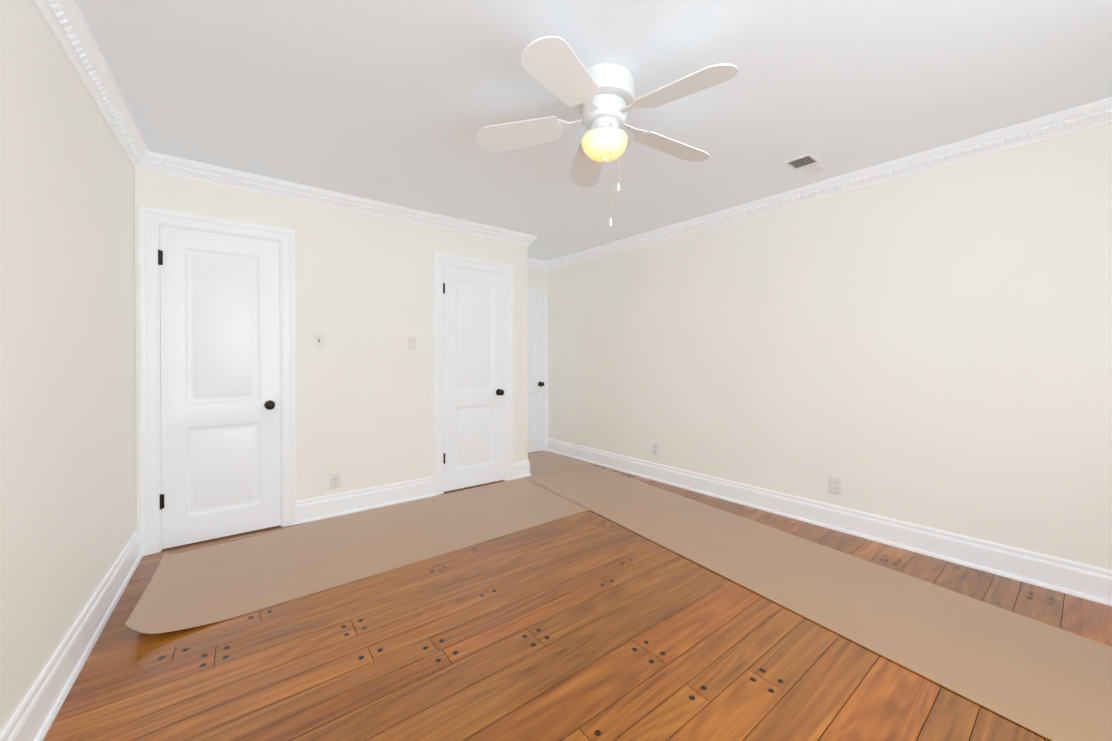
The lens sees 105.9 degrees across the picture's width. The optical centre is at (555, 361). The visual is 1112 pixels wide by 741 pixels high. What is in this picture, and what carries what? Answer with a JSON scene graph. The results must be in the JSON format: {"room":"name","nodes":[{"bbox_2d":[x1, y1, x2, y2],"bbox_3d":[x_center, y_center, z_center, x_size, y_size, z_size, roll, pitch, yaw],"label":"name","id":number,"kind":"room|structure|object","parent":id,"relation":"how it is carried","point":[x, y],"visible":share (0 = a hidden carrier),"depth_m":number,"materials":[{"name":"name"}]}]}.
{"room":"empty bedroom","nodes":[
{"label":"empty bedroom","id":0,"kind":"room"},
{"bbox_2d":[0,0,136,733],"bbox_3d":[-1.302,-0.030,0.724,0.266,2.450,4.646,0,0,-38],"label":"wall","id":1,"kind":"structure","parent":0,"point":[68,501],"depth_m":1.51,"materials":[{"name":"beige paint"}]},
{"bbox_2d":[0,529,142,740],"bbox_3d":[-1.239,1.113,0.780,0.166,0.165,4.414,0,0,-38],"label":"baseboard","id":2,"kind":"structure","parent":1,"relation":"attached to","point":[35,713],"depth_m":1.56,"materials":[{"name":"white paint"}]},
{"bbox_2d":[32,0,151,169],"bbox_3d":[-1.224,-1.206,0.778,0.207,0.098,4.413,0,0,-38],"label":"crown molding","id":3,"kind":"structure","parent":1,"relation":"attached to","point":[72,32],"depth_m":1.75,"materials":[{"name":"white paint"}]},
{"bbox_2d":[134,168,527,550],"bbox_3d":[-1.456,-0.048,3.472,2.862,2.450,0.116,0,0,-38],"label":"wall","id":4,"kind":"structure","parent":0,"point":[364,375],"depth_m":3.32,"materials":[{"name":"beige paint"}]},
{"bbox_2d":[137,205,296,555],"bbox_3d":[-2.245,0.116,2.845,0.817,2.131,0.142,0,0,-38],"label":"door frame","id":5,"kind":"structure","parent":4,"relation":"attached to","point":[150,220],"depth_m":2.61,"materials":[{"name":"white paint"}]},
{"bbox_2d":[158,225,279,548],"bbox_3d":[-2.210,0.162,2.792,0.630,2.020,0.103,0,0,-38],"label":"door","id":6,"kind":"structure","parent":4,"relation":"in","point":[220,378],"depth_m":2.79,"materials":[{"name":"white paint"}]},
{"bbox_2d":[314,332,323,347],"bbox_3d":[-1.771,-0.161,3.142,0.068,0.115,0.016,0,0,-38],"label":"switch plate","id":7,"kind":"object","parent":4,"relation":"attached to","point":[318,340],"visible":1,"depth_m":3.14,"materials":[{"name":"white plastic"}]},
{"bbox_2d":[330,473,339,488],"bbox_3d":[-1.690,0.917,3.219,0.068,0.115,0.007,0,0,-38],"label":"outlet","id":8,"kind":"object","parent":4,"relation":"attached to","point":[334,481],"visible":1,"depth_m":3.22,"materials":[{"name":"white plastic"}]},
{"bbox_2d":[144,152,537,245],"bbox_3d":[-1.339,-1.224,3.435,2.862,0.098,0.073,0,0,-38],"label":"crown molding","id":9,"kind":"structure","parent":4,"relation":"attached to","point":[161,163],"depth_m":3.10,"materials":[{"name":"white paint"}]},
{"bbox_2d":[295,477,435,524],"bbox_3d":[-1.478,1.095,3.370,1.049,0.165,0.029,0,0,-38],"label":"baseboard","id":10,"kind":"structure","parent":4,"relation":"attached to","point":[325,507],"depth_m":3.33,"materials":[{"name":"white paint"}]},
{"bbox_2d":[408,337,415,349],"bbox_3d":[-1.223,-0.154,3.575,0.068,0.115,0.006,0,0,-38],"label":"switch plate","id":11,"kind":"object","parent":4,"relation":"attached to","point":[411,343],"visible":1,"depth_m":3.57,"materials":[{"name":"white plastic"}]},
{"bbox_2d":[433,252,512,494],"bbox_3d":[-0.785,0.108,3.978,0.817,2.131,0.142,0,0,-38],"label":"door frame","id":12,"kind":"structure","parent":4,"relation":"attached to","point":[440,260],"depth_m":3.75,"materials":[{"name":"white paint"}]},
{"bbox_2d":[443,266,503,491],"bbox_3d":[-0.750,0.154,3.925,0.630,2.020,0.103,0,0,-38],"label":"door","id":13,"kind":"structure","parent":4,"relation":"in","point":[473,343],"depth_m":3.93,"materials":[{"name":"white paint"}]},
{"bbox_2d":[528,267,547,294],"bbox_3d":[-0.486,-0.060,5.269,0.873,2.450,0.116,0,0,-38],"label":"wall","id":14,"kind":"structure","parent":0,"point":[537,278],"depth_m":5.38,"materials":[{"name":"beige paint"}]},
{"bbox_2d":[528,293,543,452],"bbox_3d":[-0.440,0.146,5.210,0.737,2.020,0.103,0,0,-38],"label":"door","id":15,"kind":"structure","parent":14,"relation":"in","point":[535,372],"depth_m":5.38,"materials":[{"name":"white paint"}]},
{"bbox_2d":[528,287,547,450],"bbox_3d":[-0.477,0.116,5.266,0.861,2.099,0.134,0,0,-38],"label":"door frame","id":16,"kind":"structure","parent":14,"relation":"attached to","point":[544,292],"depth_m":5.45,"materials":[{"name":"white paint"}]},
{"bbox_2d":[528,258,547,269],"bbox_3d":[-0.464,-1.235,5.158,0.782,0.098,0.073,0,0,-38],"label":"crown molding","id":17,"kind":"structure","parent":14,"relation":"attached to","point":[532,263],"depth_m":5.33,"materials":[{"name":"white paint"}]},
{"bbox_2d":[43,451,1111,740],"bbox_3d":[0.027,1.235,2.286,4.270,0.100,5.471,0,0,-38],"label":"floor","id":18,"kind":"structure","parent":0,"point":[587,625],"depth_m":1.68,"materials":[{"name":"brown wood"}]},
{"bbox_2d":[125,478,588,633],"bbox_3d":[-1.008,1.124,3.014,2.784,0.110,1.101,0,0,-38],"label":"paper strip","id":19,"kind":"object","parent":18,"relation":"on","point":[207,585],"visible":1,"depth_m":2.61,"materials":[{"name":"beige paper"}]},
{"bbox_2d":[528,451,592,476],"bbox_3d":[-0.176,1.161,4.851,0.813,0.001,0.907,0,0,-38],"label":"paper strip","id":20,"kind":"object","parent":18,"relation":"on","point":[544,462],"visible":0.75,"depth_m":4.79,"materials":[{"name":"beige paper"}]},
{"bbox_2d":[524,465,1111,740],"bbox_3d":[1.196,1.178,2.689,0.889,0.001,4.444,0,0,-33],"label":"paper strip","id":21,"kind":"object","parent":18,"relation":"on","point":[1050,682],"visible":1,"depth_m":1.98,"materials":[{"name":"beige paper"}]},
{"bbox_2d":[76,0,1111,260],"bbox_3d":[0.027,-1.315,2.269,4.270,0.100,5.471,0,0,-38],"label":"ceiling","id":22,"kind":"structure","parent":0,"point":[400,102],"depth_m":1.94,"materials":[{"name":"paint"}]},
{"bbox_2d":[476,35,737,226],"bbox_3d":[0.251,-0.926,1.885,1.173,0.672,1.112,0,0,-38],"label":"ceiling fan","id":23,"kind":"object","parent":22,"relation":"hanging from","point":[602,99],"visible":1,"depth_m":1.81,"materials":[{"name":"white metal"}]},
{"bbox_2d":[784,153,823,173],"bbox_3d":[1.621,-1.264,2.709,0.322,0.008,0.151,0,0,-38],"label":"ceiling vent","id":24,"kind":"object","parent":22,"relation":"in","point":[807,163],"visible":1,"depth_m":2.68,"materials":[{"name":"white metal"}]},
{"bbox_2d":[548,123,1111,569],"bbox_3d":[1.607,-0.048,3.504,0.270,2.450,5.471,0,0,-38],"label":"wall","id":25,"kind":"structure","parent":0,"point":[930,349],"depth_m":2.72,"materials":[{"name":"beige paint"}]},
{"bbox_2d":[653,443,657,454],"bbox_3d":[0.980,0.863,4.141,0.008,0.115,0.068,0,0,-38],"label":"outlet","id":26,"kind":"object","parent":25,"relation":"attached to","point":[655,448],"visible":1,"depth_m":4.14,"materials":[{"name":"white plastic"}]},
{"bbox_2d":[547,438,1111,605],"bbox_3d":[1.544,1.095,3.463,0.170,0.165,5.238,0,0,-38],"label":"baseboard","id":27,"kind":"structure","parent":25,"relation":"attached to","point":[1085,581],"depth_m":2.71,"materials":[{"name":"white paint"}]},
{"bbox_2d":[548,97,1111,269],"bbox_3d":[1.527,-1.224,3.434,0.214,0.098,5.238,0,0,-38],"label":"crown molding","id":28,"kind":"structure","parent":25,"relation":"attached to","point":[1097,113],"depth_m":2.68,"materials":[{"name":"white paint"}]},
{"bbox_2d":[830,476,840,494],"bbox_3d":[1.964,0.871,2.953,0.008,0.115,0.068,0,0,-38],"label":"outlet","id":29,"kind":"object","parent":25,"relation":"attached to","point":[835,485],"visible":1,"depth_m":2.95,"materials":[{"name":"white plastic"}]},
{"bbox_3d":[-0.660,-0.056,4.685,0.116,2.450,0.824,0,0,-38],"label":"wall","id":30,"kind":"structure","parent":0,"visible":0},
{"bbox_2d":[513,460,530,479],"bbox_3d":[-0.598,1.087,4.575,0.222,0.165,0.854,0,0,-38],"label":"baseboard","id":31,"kind":"structure","parent":30,"relation":"attached to","point":[521,469],"depth_m":4.25,"materials":[{"name":"white paint"}]}
]}

